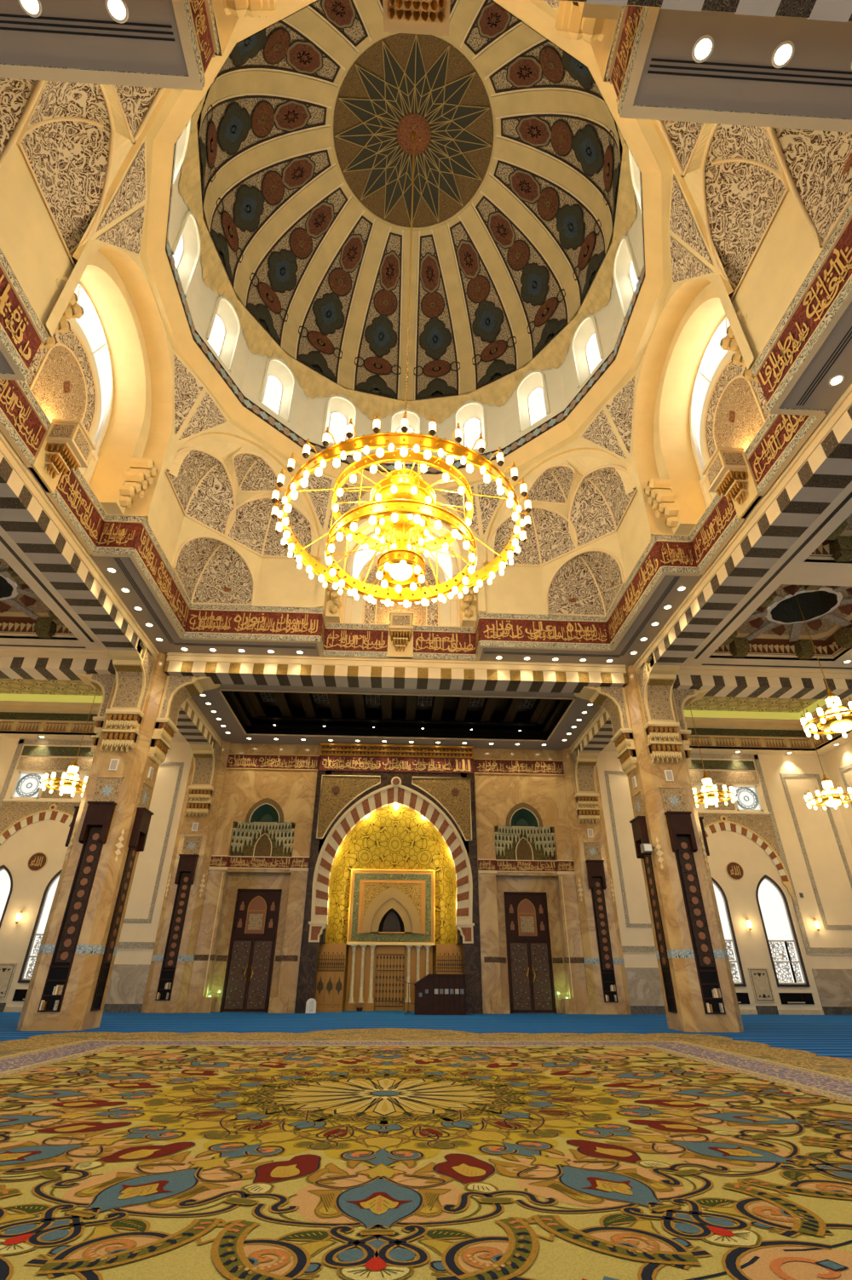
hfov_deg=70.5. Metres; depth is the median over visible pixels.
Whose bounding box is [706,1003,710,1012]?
book
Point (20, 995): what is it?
shelf
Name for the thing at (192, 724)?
beam
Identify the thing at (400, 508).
chandelier
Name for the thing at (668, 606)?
recessed light
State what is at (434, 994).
cabinet
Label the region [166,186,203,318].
wall
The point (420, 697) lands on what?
ceiling vent
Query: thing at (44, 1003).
book
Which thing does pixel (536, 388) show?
window
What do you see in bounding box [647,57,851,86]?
air slot
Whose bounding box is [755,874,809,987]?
window
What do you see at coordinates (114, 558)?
air slot
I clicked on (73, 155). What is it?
wall
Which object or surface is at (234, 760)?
band
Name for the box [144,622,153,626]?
recessed light
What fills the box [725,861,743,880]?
roundel
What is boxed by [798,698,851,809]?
chandelier
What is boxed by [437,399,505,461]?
wall
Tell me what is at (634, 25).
band
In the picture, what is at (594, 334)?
window
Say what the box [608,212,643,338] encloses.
wall
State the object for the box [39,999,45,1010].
book
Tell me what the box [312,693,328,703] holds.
ceiling vent
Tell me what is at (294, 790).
wall
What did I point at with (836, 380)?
recessed light
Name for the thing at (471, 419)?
window
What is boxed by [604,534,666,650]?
band
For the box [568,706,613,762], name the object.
arch
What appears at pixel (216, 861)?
band
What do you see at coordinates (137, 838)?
hood
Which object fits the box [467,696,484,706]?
ceiling vent
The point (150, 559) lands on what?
band
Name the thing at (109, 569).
recessed light
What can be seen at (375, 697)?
ceiling vent
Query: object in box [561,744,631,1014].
pillar
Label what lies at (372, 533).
window
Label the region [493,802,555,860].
balcony
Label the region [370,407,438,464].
wall
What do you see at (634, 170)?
wall
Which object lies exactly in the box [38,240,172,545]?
wall
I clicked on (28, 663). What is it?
beam
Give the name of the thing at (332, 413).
window
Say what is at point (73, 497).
band
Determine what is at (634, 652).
recessed light
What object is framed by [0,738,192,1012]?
wall
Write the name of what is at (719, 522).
band
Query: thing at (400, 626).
wall bracket
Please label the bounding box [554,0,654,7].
band
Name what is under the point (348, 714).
ceiling
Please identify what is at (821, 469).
beam
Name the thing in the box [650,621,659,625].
recessed light
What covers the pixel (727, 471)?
wall bracket
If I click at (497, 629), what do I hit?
band
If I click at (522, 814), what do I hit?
arched window
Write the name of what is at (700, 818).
hood
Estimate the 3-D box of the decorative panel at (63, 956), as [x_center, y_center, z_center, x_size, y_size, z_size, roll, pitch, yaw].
[-10.203,7.643,17.671,0.580,5.560,0.040,2,-29,-2]
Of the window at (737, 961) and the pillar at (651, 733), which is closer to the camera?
the pillar at (651, 733)
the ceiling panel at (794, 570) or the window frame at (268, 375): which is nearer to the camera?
the ceiling panel at (794, 570)
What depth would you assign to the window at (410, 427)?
26.18 m
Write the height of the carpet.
0.031 m
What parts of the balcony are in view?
panel, panel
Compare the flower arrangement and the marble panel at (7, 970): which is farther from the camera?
the flower arrangement
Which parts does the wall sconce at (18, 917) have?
lamp glass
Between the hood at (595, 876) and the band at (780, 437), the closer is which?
the band at (780, 437)
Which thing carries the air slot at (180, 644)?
attached to the ceiling at (743, 39)
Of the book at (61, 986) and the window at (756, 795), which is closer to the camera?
the book at (61, 986)
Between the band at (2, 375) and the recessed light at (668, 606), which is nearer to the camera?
the band at (2, 375)
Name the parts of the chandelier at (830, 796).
chain, lit glass, stem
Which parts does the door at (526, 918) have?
transom panel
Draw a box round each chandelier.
[39,689,97,797]
[270,131,531,607]
[688,704,736,808]
[794,595,851,739]
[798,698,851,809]
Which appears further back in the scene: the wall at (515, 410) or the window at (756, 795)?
the window at (756, 795)
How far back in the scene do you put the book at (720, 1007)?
17.07 m
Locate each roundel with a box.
[27,851,47,871]
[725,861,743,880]
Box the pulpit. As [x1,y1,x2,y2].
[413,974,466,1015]
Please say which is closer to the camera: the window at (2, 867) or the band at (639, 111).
the band at (639, 111)
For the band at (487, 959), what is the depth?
26.18 m
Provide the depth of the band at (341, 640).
22.24 m
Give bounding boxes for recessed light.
[17,0,41,17]
[104,0,128,23]
[106,567,116,573]
[120,587,130,592]
[133,606,142,610]
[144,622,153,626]
[154,637,163,641]
[208,648,216,651]
[629,650,637,654]
[639,637,647,641]
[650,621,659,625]
[663,604,671,609]
[676,585,685,591]
[691,34,713,63]
[770,40,794,68]
[828,374,843,386]
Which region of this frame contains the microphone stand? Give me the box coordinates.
[396,978,417,1015]
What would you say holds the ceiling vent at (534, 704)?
in the ceiling at (348, 714)
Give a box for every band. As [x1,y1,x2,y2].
[0,17,221,90]
[0,245,49,380]
[0,322,47,380]
[0,379,51,467]
[45,466,106,554]
[91,514,145,557]
[129,516,191,638]
[171,0,221,90]
[181,602,324,642]
[193,954,298,961]
[208,855,309,869]
[226,753,319,770]
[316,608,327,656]
[321,622,388,659]
[411,625,476,661]
[473,758,563,774]
[474,612,482,660]
[476,612,611,651]
[477,859,574,872]
[483,956,584,963]
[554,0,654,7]
[603,5,660,117]
[603,45,851,132]
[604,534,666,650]
[651,533,700,576]
[688,493,745,574]
[743,413,826,495]
[749,199,851,413]
[750,358,825,416]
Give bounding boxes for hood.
[64,806,79,846]
[78,801,116,843]
[128,807,153,851]
[174,854,199,884]
[585,860,606,889]
[629,815,651,858]
[664,810,697,852]
[698,816,709,855]
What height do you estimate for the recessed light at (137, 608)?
0.014 m
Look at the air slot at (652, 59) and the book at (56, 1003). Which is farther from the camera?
the book at (56, 1003)
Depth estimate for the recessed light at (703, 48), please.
7.57 m
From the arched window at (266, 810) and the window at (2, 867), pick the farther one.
the arched window at (266, 810)
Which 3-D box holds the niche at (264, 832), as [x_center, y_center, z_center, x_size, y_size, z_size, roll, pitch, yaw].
[-7.624,8.895,28.521,3.030,2.670,0.700,2,-29,-2]
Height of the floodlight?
0.260 m
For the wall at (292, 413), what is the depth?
23.60 m
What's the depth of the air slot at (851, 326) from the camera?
11.49 m
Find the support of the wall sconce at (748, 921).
attached to the wall at (804, 850)
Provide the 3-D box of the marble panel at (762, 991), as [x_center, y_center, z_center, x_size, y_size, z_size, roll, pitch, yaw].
[14.502,14.919,26.052,0.840,1.290,0.058,2,-29,-2]
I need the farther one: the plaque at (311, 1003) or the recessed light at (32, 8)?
the plaque at (311, 1003)
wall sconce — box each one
[15,910,22,924]
[745,917,751,930]
[813,918,820,931]
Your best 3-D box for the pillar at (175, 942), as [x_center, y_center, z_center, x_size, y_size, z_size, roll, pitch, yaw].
[-10.644,9.944,26.957,1.728,11.500,3.074,2,-29,-2]
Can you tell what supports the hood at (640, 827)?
attached to the pillar at (651, 733)
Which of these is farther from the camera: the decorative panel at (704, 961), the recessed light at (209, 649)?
the recessed light at (209, 649)
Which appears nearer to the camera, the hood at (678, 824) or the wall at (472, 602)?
the hood at (678, 824)
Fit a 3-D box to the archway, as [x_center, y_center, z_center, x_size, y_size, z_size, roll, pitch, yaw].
[-1.483,10.383,27.644,7.720,11.500,0.700,2,-29,-2]
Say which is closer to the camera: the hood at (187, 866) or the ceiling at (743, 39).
the ceiling at (743, 39)
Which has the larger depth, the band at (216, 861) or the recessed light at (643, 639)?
the band at (216, 861)
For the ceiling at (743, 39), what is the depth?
7.76 m
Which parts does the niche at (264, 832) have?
panel, panel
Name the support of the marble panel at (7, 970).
attached to the wall at (28, 827)
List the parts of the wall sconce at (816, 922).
lamp glass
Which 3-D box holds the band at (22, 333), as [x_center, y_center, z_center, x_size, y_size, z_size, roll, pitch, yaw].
[-7.877,-6.853,10.079,0.350,1.394,4.762,2,-29,-2]
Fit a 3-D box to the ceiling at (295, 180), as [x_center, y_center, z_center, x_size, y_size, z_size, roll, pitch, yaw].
[-0.503,-16.413,21.765,14.068,8.389,14.068,2,-29,-2]
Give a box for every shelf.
[11,987,28,1001]
[735,991,750,1004]
[777,992,814,1004]
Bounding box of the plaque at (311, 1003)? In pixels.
[304,998,315,1013]
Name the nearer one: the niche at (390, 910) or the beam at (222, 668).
the beam at (222, 668)
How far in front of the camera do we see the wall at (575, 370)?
22.22 m
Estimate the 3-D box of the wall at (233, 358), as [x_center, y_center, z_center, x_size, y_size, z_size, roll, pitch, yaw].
[-7.311,-11.326,21.697,0.430,4.900,2.809,-10,-31,17]
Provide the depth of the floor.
19.14 m
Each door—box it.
[219,889,281,1012]
[503,891,556,1013]
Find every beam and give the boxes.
[0,430,158,668]
[0,648,115,680]
[163,652,627,693]
[176,697,222,751]
[544,0,851,22]
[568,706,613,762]
[633,383,851,677]
[671,665,851,700]
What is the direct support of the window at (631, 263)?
in the wall at (629, 247)
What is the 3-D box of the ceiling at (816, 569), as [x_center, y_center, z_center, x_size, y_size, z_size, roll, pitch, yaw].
[15.148,-1.743,19.330,12.400,1.706,28.100,2,-29,-2]
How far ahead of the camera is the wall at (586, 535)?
22.19 m
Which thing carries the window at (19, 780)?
in the wall at (28, 827)
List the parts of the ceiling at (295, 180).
painted panel, painted panel, painted panel, painted panel, painted panel, painted panel, painted panel, painted panel, painted panel, painted panel, painted panel, painted panel, painted panel, painted panel, painted panel, painted panel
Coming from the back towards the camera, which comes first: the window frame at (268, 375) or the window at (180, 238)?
the window frame at (268, 375)
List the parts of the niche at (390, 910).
panel, teal frame, arch moulding, panel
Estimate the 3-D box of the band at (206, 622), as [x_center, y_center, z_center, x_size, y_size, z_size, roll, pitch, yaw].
[-6.047,-0.550,21.306,4.762,1.394,0.350,2,-29,-2]
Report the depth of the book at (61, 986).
16.52 m
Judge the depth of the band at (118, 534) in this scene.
16.98 m
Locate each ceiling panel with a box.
[0,535,94,648]
[693,492,851,669]
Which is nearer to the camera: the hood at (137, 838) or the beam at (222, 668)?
the hood at (137, 838)
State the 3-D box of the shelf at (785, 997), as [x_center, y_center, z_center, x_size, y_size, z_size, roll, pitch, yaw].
[15.918,15.377,25.862,1.480,0.460,0.080,2,-29,-2]
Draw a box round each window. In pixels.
[0,864,12,928]
[10,771,45,798]
[17,869,61,982]
[74,281,113,452]
[175,234,183,268]
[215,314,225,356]
[245,797,283,822]
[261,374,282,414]
[327,412,347,441]
[349,531,454,576]
[396,426,413,450]
[463,418,481,446]
[505,802,542,826]
[528,387,546,425]
[585,332,595,374]
[629,259,635,291]
[688,315,728,476]
[711,877,746,986]
[730,785,763,811]
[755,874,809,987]
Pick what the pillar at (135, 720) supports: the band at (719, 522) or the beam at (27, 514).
the beam at (27, 514)
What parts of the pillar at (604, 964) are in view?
tile panel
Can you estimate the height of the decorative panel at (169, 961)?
5.560 m
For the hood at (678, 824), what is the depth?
19.38 m
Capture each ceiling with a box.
[0,0,851,665]
[0,525,187,741]
[178,0,636,423]
[190,683,600,750]
[601,481,851,755]
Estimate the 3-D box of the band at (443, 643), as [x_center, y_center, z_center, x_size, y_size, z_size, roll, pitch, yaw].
[0.682,0.163,22.508,2.462,1.390,0.350,2,-29,-2]
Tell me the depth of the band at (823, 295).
11.26 m
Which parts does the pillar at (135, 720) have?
tile panel, tile panel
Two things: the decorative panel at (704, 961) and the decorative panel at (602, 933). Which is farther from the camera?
the decorative panel at (602, 933)
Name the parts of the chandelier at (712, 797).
chain, lit glass, stem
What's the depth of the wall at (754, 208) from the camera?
12.82 m
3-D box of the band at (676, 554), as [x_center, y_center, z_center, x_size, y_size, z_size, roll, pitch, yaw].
[7.344,-2.455,17.768,1.157,1.390,0.350,2,-29,-2]
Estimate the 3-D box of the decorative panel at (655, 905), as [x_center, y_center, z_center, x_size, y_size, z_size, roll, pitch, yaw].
[7.293,8.566,19.138,0.040,5.560,0.580,2,-29,-2]
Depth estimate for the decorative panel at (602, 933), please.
26.26 m
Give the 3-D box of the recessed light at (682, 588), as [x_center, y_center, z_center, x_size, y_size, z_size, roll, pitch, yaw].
[7.645,-1.533,18.032,0.260,0.014,0.260,2,-29,-2]
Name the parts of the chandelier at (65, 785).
stem, lit glass, chain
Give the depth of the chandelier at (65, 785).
24.41 m
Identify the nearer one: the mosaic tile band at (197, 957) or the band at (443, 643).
the band at (443, 643)
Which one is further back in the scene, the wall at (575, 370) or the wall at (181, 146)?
the wall at (575, 370)
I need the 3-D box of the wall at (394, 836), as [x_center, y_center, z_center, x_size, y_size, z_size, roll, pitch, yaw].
[-1.569,12.403,28.345,6.600,8.660,2.902,2,-29,-2]
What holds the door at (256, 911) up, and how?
in the wall at (294, 790)
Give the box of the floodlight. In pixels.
[639,843,654,853]
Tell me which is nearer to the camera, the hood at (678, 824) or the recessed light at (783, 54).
the recessed light at (783, 54)
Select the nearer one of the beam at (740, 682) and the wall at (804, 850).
the beam at (740, 682)
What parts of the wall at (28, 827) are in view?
bay frame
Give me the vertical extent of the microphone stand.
1.252 m
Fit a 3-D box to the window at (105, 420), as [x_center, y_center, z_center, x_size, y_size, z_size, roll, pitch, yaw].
[-9.552,-8.015,16.551,0.100,3.470,4.240,2,-29,-2]
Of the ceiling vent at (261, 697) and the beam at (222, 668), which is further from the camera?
the ceiling vent at (261, 697)
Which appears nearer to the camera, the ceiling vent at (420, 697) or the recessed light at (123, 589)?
the recessed light at (123, 589)
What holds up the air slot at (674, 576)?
attached to the ceiling at (743, 39)
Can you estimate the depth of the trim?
17.26 m
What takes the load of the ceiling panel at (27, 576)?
in the ceiling at (33, 614)
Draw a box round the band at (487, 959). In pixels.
[483,956,584,963]
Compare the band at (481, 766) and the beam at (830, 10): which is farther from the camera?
the band at (481, 766)
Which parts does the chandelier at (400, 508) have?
lantern glass, lantern glass, lantern glass, bulb, bulb, bulb, lantern glass, bulb, bulb, bulb, bulb, lantern glass, bulb, bulb, bulb, lantern glass, bulb, bulb, bulb, bulb, bulb, bulb, bulb, bulb, bulb, bulb, lantern glass, bulb, bulb, bulb, bulb, bulb, bulb, bulb, bulb, lantern glass, bulb, bulb, bulb, bulb, bulb, bulb, bulb, bulb, bulb, bulb, globe, stem, bulb, bulb, lantern glass, bulb, chain, bulb, bulb, bulb, bulb, bulb, bulb, bulb, bulb, bulb, bulb, lantern glass, bulb, bulb, bulb, bulb, bulb, bulb, bulb, bulb, lantern glass, bulb, bulb, bulb, bulb, bulb, bulb, bulb, bulb, bulb, bulb, lantern glass, bulb, bulb, lantern glass, bulb, bulb, bulb, bulb, lantern glass, bulb, bulb, bulb, lantern glass, lantern glass, lantern glass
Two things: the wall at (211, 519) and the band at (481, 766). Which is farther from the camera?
the band at (481, 766)
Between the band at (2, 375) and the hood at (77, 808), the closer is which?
the band at (2, 375)
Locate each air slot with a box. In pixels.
[0,13,174,40]
[114,557,174,643]
[177,642,315,648]
[484,651,619,657]
[619,576,679,655]
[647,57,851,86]
[796,326,851,405]
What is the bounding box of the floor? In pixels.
[0,1010,851,1059]
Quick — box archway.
[294,742,482,1014]
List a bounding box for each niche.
[230,797,294,856]
[315,868,463,1012]
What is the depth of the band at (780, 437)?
13.91 m
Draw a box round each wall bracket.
[28,419,96,493]
[382,0,450,36]
[386,611,413,659]
[701,447,761,519]
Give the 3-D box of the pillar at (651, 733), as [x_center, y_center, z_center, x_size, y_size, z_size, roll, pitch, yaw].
[8.184,6.385,20.410,4.196,11.500,4.182,-24,-37,36]
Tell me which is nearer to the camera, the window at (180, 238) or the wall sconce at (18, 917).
the window at (180, 238)
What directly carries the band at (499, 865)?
attached to the wall at (294, 790)
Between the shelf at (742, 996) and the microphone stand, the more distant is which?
the shelf at (742, 996)
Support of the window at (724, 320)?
in the wall at (666, 470)
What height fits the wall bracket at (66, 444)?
1.550 m
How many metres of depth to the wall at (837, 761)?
29.85 m
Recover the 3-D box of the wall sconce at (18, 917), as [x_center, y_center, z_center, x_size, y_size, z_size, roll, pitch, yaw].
[-17.442,11.885,25.841,0.160,0.555,0.272,2,-29,-2]
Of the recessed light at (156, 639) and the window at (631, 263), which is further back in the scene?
the recessed light at (156, 639)
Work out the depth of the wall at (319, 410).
25.01 m
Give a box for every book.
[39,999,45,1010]
[41,1001,46,1010]
[52,1000,59,1010]
[58,985,63,994]
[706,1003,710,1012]
[711,989,715,998]
[712,988,717,998]
[718,1003,723,1012]
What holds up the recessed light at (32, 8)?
in the ceiling at (743, 39)
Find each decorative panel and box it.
[37,826,103,1011]
[90,847,137,1010]
[154,872,190,1000]
[591,877,618,1002]
[642,855,677,1012]
[674,835,725,1014]
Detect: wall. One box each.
[0,77,171,331]
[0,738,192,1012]
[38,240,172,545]
[144,348,370,607]
[164,490,626,666]
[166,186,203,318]
[170,118,190,202]
[183,743,590,1014]
[191,280,250,390]
[212,0,619,81]
[241,350,309,438]
[303,393,373,457]
[323,803,459,1010]
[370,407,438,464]
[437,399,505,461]
[438,370,653,615]
[501,365,567,447]
[543,0,851,365]
[560,300,617,405]
[596,751,851,1015]
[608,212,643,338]
[628,148,642,229]
[631,274,758,566]
[821,740,851,845]
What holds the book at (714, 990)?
on the pillar at (651, 733)
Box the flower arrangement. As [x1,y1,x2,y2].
[353,1002,365,1010]
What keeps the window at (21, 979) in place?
in the wall at (28, 827)
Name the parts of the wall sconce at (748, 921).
lamp glass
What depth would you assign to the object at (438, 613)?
23.49 m
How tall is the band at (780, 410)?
1.394 m
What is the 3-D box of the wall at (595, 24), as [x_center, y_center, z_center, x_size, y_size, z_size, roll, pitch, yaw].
[-0.104,-10.864,9.223,18.100,7.330,1.720,2,-29,-2]
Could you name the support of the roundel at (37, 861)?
attached to the wall at (28, 827)
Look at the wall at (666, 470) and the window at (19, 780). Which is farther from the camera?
the window at (19, 780)
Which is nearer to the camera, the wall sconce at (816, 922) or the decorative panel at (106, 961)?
the decorative panel at (106, 961)
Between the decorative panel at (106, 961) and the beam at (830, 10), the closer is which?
the beam at (830, 10)
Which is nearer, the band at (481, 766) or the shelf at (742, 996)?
the shelf at (742, 996)
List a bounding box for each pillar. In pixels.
[16,639,219,1031]
[141,736,230,1013]
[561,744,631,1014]
[573,653,744,1032]
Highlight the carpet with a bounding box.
[0,1027,851,1279]
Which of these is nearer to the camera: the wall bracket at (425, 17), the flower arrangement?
the wall bracket at (425, 17)
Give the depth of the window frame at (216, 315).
21.98 m
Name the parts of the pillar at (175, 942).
tile panel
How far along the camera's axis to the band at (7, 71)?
7.81 m
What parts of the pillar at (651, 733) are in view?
tile panel, tile panel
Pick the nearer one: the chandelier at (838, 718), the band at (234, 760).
the chandelier at (838, 718)
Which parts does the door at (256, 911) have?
transom panel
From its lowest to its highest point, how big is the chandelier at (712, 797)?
5.670 m
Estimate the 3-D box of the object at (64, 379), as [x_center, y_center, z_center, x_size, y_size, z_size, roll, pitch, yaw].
[-9.600,-6.695,15.809,0.400,3.920,4.600,2,-29,-2]
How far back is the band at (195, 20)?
7.79 m
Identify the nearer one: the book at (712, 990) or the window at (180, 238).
the book at (712, 990)
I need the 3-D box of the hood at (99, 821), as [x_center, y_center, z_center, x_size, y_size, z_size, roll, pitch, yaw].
[-10.187,5.653,18.660,0.800,1.240,0.260,2,-29,-2]
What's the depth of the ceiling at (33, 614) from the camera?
21.23 m
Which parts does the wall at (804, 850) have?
bay frame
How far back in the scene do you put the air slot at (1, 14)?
7.42 m
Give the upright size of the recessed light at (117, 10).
0.014 m
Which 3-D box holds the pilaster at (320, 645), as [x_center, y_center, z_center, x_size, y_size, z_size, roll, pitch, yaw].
[-3.860,-0.288,21.750,0.350,1.390,1.157,2,-29,-2]
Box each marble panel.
[0,963,17,998]
[747,967,774,1002]
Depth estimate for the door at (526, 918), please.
26.72 m
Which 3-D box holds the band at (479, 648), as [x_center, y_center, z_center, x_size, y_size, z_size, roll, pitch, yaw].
[2.023,-0.121,21.988,0.350,1.394,1.157,2,-29,-2]
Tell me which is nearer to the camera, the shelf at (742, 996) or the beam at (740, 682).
the beam at (740, 682)
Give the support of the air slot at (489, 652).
attached to the ceiling at (743, 39)
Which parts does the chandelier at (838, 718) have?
chain, stem, lit glass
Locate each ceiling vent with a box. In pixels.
[258,691,275,701]
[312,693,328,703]
[365,694,379,704]
[417,695,432,706]
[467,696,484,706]
[519,698,536,707]
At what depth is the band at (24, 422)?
13.43 m
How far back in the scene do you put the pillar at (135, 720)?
18.71 m

